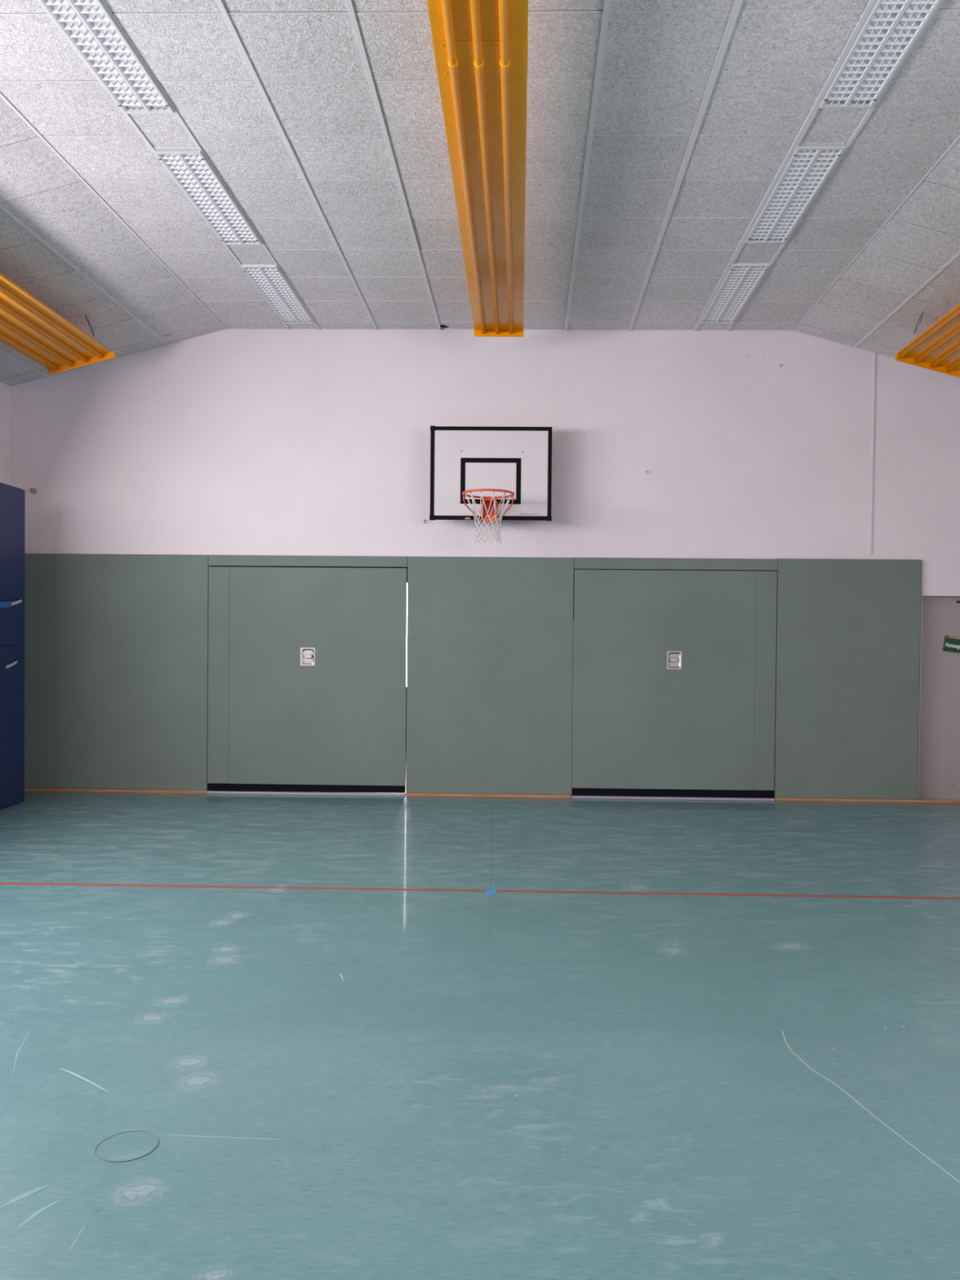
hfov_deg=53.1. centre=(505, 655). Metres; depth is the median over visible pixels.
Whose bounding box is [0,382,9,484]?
wall
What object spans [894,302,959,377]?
heater
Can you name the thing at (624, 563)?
panel
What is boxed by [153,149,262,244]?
ceiling light
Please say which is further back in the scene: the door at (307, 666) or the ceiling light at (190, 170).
the door at (307, 666)
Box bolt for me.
[29,488,36,493]
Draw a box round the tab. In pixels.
[485,889,496,893]
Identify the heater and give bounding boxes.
[0,272,115,375]
[426,0,528,337]
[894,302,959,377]
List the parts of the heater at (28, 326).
plate, chain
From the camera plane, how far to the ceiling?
6.15 m
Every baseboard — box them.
[24,787,208,793]
[405,792,571,798]
[773,797,959,803]
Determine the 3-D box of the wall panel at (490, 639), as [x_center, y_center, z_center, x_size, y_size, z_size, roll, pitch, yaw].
[-0.154,0.194,9.389,1.616,2.311,0.038,1,1,1]
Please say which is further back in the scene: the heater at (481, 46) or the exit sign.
the exit sign
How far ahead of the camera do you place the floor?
3.69 m
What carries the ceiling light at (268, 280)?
attached to the ceiling
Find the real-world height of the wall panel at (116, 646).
2.311 m
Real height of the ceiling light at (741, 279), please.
0.068 m
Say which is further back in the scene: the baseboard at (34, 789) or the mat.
the baseboard at (34, 789)
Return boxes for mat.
[0,482,25,808]
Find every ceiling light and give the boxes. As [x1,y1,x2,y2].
[38,0,173,114]
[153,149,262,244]
[240,265,314,324]
[701,263,769,323]
[745,144,845,243]
[819,0,941,108]
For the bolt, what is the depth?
9.47 m
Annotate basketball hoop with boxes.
[429,426,551,543]
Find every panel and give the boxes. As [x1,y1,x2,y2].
[24,553,208,790]
[208,555,408,567]
[405,556,573,795]
[573,557,777,570]
[773,558,921,799]
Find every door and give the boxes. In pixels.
[206,566,407,795]
[571,569,777,800]
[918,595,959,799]
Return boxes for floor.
[0,749,959,1279]
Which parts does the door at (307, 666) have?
handle, knob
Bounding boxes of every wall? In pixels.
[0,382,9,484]
[9,327,959,797]
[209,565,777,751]
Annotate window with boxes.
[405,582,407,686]
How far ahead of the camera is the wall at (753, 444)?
9.37 m
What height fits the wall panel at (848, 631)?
2.317 m
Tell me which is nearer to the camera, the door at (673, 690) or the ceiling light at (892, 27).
the ceiling light at (892, 27)
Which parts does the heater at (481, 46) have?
plate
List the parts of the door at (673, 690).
edge trim, handle, knob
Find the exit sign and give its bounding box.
[942,635,959,653]
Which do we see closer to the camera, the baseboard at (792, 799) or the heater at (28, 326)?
the heater at (28, 326)
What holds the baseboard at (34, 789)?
attached to the wall at (753, 444)
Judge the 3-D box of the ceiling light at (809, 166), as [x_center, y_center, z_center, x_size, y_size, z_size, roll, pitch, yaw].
[1.937,-3.127,6.541,0.290,0.068,1.398,1,1,1]
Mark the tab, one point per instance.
(489, 891)
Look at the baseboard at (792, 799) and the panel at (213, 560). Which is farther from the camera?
the panel at (213, 560)
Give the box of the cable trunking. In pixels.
[869,352,875,554]
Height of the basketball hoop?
1.141 m
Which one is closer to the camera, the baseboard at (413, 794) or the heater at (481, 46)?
the heater at (481, 46)
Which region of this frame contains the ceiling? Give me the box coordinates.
[0,0,959,386]
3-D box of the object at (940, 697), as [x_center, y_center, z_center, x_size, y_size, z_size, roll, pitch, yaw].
[4.422,0.414,9.421,0.830,2.020,0.065,1,1,1]
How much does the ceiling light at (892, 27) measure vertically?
0.068 m
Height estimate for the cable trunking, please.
1.934 m
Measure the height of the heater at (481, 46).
0.106 m
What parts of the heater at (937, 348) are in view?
chain, plate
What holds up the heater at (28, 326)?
hanging from the ceiling

